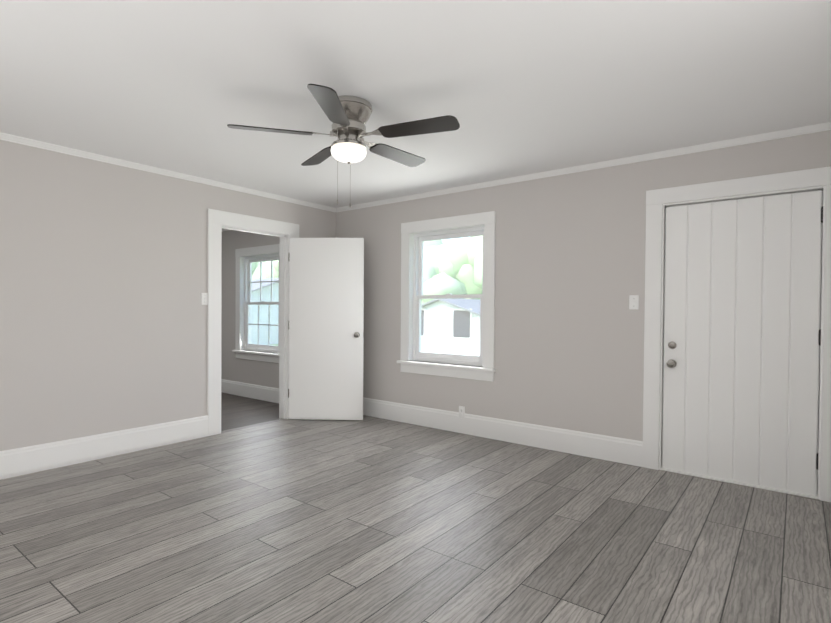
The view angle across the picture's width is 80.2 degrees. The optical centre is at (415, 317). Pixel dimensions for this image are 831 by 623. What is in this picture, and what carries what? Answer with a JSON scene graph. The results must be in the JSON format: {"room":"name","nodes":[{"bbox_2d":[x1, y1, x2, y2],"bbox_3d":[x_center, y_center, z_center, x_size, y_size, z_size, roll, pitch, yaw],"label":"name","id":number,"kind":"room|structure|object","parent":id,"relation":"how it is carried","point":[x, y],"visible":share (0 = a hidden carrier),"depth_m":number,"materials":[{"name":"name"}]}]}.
{"room":"empty living room","nodes":[
{"label":"empty living room","id":0,"kind":"room"},
{"bbox_2d":[0,140,335,450],"bbox_3d":[-2.489,-0.020,4.217,0.140,2.575,4.750,1,1,38],"label":"wall","id":1,"kind":"structure","parent":0,"point":[103,287],"depth_m":4.01,"materials":[{"name":"paint"}]},
{"bbox_2d":[0,415,207,479],"bbox_3d":[-2.929,1.055,3.545,0.018,0.200,3.073,1,1,38],"label":"baseboard","id":2,"kind":"structure","parent":1,"relation":"attached to","point":[33,459],"depth_m":3.99,"materials":[{"name":"white wood"}]},
{"bbox_2d":[0,132,335,211],"bbox_3d":[-2.405,-1.284,4.152,0.036,0.043,4.650,1,1,38],"label":"crown molding","id":3,"kind":"structure","parent":1,"relation":"attached to","point":[3,136],"depth_m":4.25,"materials":[{"name":"white wood"}]},
{"bbox_2d":[201,293,207,304],"bbox_3d":[-2.007,-0.176,4.708,0.017,0.114,0.070,1,1,38],"label":"light switch","id":4,"kind":"object","parent":1,"relation":"attached to","point":[204,298],"visible":1,"depth_m":4.70,"materials":[{"name":"white plastic"}]},
{"bbox_2d":[207,208,298,435],"bbox_3d":[-1.721,0.077,5.210,0.180,2.243,1.086,1,1,38],"label":"door frame","id":5,"kind":"structure","parent":1,"relation":"attached to","point":[219,220],"depth_m":4.83,"materials":[{"name":"white wood"}]},
{"bbox_2d":[288,238,363,419],"bbox_3d":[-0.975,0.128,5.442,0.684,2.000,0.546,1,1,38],"label":"open door","id":6,"kind":"structure","parent":1,"relation":"in","point":[326,314],"depth_m":5.42,"materials":[{"name":"white wood"}]},
{"bbox_2d":[221,392,278,430],"bbox_3d":[-3.893,1.212,5.316,3.530,0.060,4.750,1,1,38],"label":"floor","id":7,"kind":"structure","parent":0,"point":[237,411],"depth_m":6.19,"materials":[{"name":"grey wood"}]},
{"bbox_2d":[0,415,830,622],"bbox_3d":[-0.533,1.214,2.713,4.970,0.060,4.750,1,1,38],"label":"floor","id":8,"kind":"structure","parent":0,"point":[368,519],"depth_m":2.66,"materials":[{"name":"grey wood"}]},
{"bbox_2d":[0,0,830,207],"bbox_3d":[-1.911,-1.357,3.756,8.780,0.120,5.030,1,1,38],"label":"ceiling","id":9,"kind":"structure","parent":0,"point":[515,88],"depth_m":2.64,"materials":[{"name":"paint"}]},
{"bbox_2d":[227,84,459,207],"bbox_3d":[-0.368,-0.961,3.004,1.322,0.628,1.274,1,1,38],"label":"ceiling fan","id":10,"kind":"object","parent":9,"relation":"hanging from","point":[348,116],"visible":1,"depth_m":2.87,"materials":[{"name":"silver metal"}]},
{"bbox_2d":[221,130,830,440],"bbox_3d":[-0.423,-0.027,5.708,8.780,2.575,0.140,1,1,38],"label":"wall","id":11,"kind":"structure","parent":0,"point":[569,280],"depth_m":4.36,"materials":[{"name":"paint"}]},
{"bbox_2d":[221,379,278,402],"bbox_3d":[-2.459,1.064,7.196,3.430,0.200,0.018,1,1,38],"label":"baseboard","id":12,"kind":"structure","parent":11,"relation":"attached to","point":[259,392],"depth_m":7.13,"materials":[{"name":"white wood"}]},
{"bbox_2d":[232,244,279,362],"bbox_3d":[-2.186,-0.192,7.042,1.187,1.621,0.214,1,1,38],"label":"room window","id":13,"kind":"structure","parent":11,"relation":"in","point":[249,345],"depth_m":7.20,"materials":[{"name":"white plastic"}]},
{"bbox_2d":[397,211,495,381],"bbox_3d":[0.332,-0.206,5.090,1.187,1.621,0.214,1,1,38],"label":"window","id":14,"kind":"structure","parent":11,"relation":"in","point":[418,353],"depth_m":5.10,"materials":[{"name":"white plastic"}]},
{"bbox_2d":[459,406,464,417],"bbox_3d":[0.460,0.944,4.916,0.070,0.114,0.010,1,1,38],"label":"electrical outlet","id":15,"kind":"object","parent":11,"relation":"attached to","point":[461,411],"visible":1,"depth_m":4.91,"materials":[{"name":"white plastic"}]},
{"bbox_2d":[363,397,642,466],"bbox_3d":[0.402,1.057,4.980,3.528,0.200,0.018,1,1,38],"label":"baseboard","id":16,"kind":"structure","parent":11,"relation":"attached to","point":[609,448],"depth_m":4.56,"materials":[{"name":"white wood"}]},
{"bbox_2d":[336,122,830,211],"bbox_3d":[0.955,-1.266,4.518,4.900,0.043,0.036,1,1,38],"label":"crown molding","id":17,"kind":"structure","parent":11,"relation":"attached to","point":[815,128],"depth_m":3.97,"materials":[{"name":"white wood"}]},
{"bbox_2d":[629,295,638,309],"bbox_3d":[1.740,-0.119,3.933,0.070,0.114,0.017,1,1,38],"label":"light switch","id":18,"kind":"object","parent":11,"relation":"attached to","point":[633,302],"visible":1,"depth_m":3.93,"materials":[{"name":"white plastic"}]},
{"bbox_2d":[642,166,830,501],"bbox_3d":[2.322,0.105,3.575,1.200,2.172,0.174,1,1,38],"label":"door frame","id":19,"kind":"structure","parent":11,"relation":"attached to","point":[659,202],"depth_m":3.61,"materials":[{"name":"white wood"}]},
{"bbox_2d":[662,191,822,495],"bbox_3d":[2.288,0.170,3.525,0.946,2.018,0.111,1,1,38],"label":"door","id":20,"kind":"structure","parent":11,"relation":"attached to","point":[742,336],"depth_m":3.50,"materials":[{"name":"white wood"}]},
{"label":"outside","id":21,"kind":"structure","parent":0,"visible":0},
{"bbox_3d":[11.522,1.378,63.053,170.000,0.200,105.090,1,1,38],"label":"ground","id":22,"kind":"structure","parent":21,"visible":0},
{"bbox_2d":[252,261,266,269],"bbox_3d":[-20.312,-3.548,60.339,7.369,9.285,8.520,1,1,38],"label":"tree","id":23,"kind":"object","parent":22,"relation":"on","point":[256,263],"depth_m":57.82,"materials":[{"name":"green plant"}]},
{"bbox_2d":[252,278,278,344],"bbox_3d":[-10.765,-0.469,32.604,7.600,4.080,8.600,1,1,38],"label":"house","id":24,"kind":"structure","parent":22,"relation":"on","point":[275,316],"depth_m":29.38,"materials":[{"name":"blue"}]},
{"bbox_2d":[252,261,278,278],"bbox_3d":[-15.963,-3.163,58.258,8.454,8.638,7.633,1,1,38],"label":"tree","id":25,"kind":"object","parent":22,"relation":"on","point":[267,275],"depth_m":55.78,"materials":[{"name":"green plant"}]},
{"bbox_2d":[273,260,278,271],"bbox_3d":[-12.318,-3.653,57.228,6.809,9.699,8.405,1,1,38],"label":"tree","id":26,"kind":"object","parent":22,"relation":"on","point":[276,268],"depth_m":54.55,"materials":[{"name":"green plant"}]},
{"bbox_2d":[423,240,441,246],"bbox_3d":[0.938,-3.745,48.560,8.723,10.324,8.279,1,1,38],"label":"tree","id":27,"kind":"object","parent":22,"relation":"on","point":[437,242],"depth_m":44.84,"materials":[{"name":"green plant"}]},
{"bbox_2d":[421,265,466,303],"bbox_3d":[1.063,-0.875,32.081,5.171,5.073,4.352,1,1,38],"label":"tree","id":28,"kind":"object","parent":22,"relation":"on","point":[432,281],"depth_m":30.41,"materials":[{"name":"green plant"}]},
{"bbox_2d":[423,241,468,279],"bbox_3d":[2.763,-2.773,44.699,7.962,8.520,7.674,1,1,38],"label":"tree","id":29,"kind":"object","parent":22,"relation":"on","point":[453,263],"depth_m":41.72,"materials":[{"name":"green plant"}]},
{"bbox_2d":[421,299,479,355],"bbox_3d":[3.261,0.462,24.276,6.600,2.660,7.600,1,1,38],"label":"house","id":30,"kind":"structure","parent":22,"relation":"on","point":[443,325],"depth_m":21.27,"materials":[{"name":"grey"}]},
{"bbox_2d":[456,236,482,299],"bbox_3d":[8.677,-3.877,42.468,9.274,10.876,9.250,1,1,38],"label":"tree","id":31,"kind":"object","parent":22,"relation":"on","point":[468,273],"depth_m":40.70,"materials":[{"name":"green plant"}]},
{"bbox_2d":[473,246,482,293],"bbox_3d":[7.952,-3.115,37.599,7.465,9.486,6.962,1,1,38],"label":"tree","id":32,"kind":"object","parent":22,"relation":"on","point":[478,282],"depth_m":38.01,"materials":[{"name":"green plant"}]}
]}

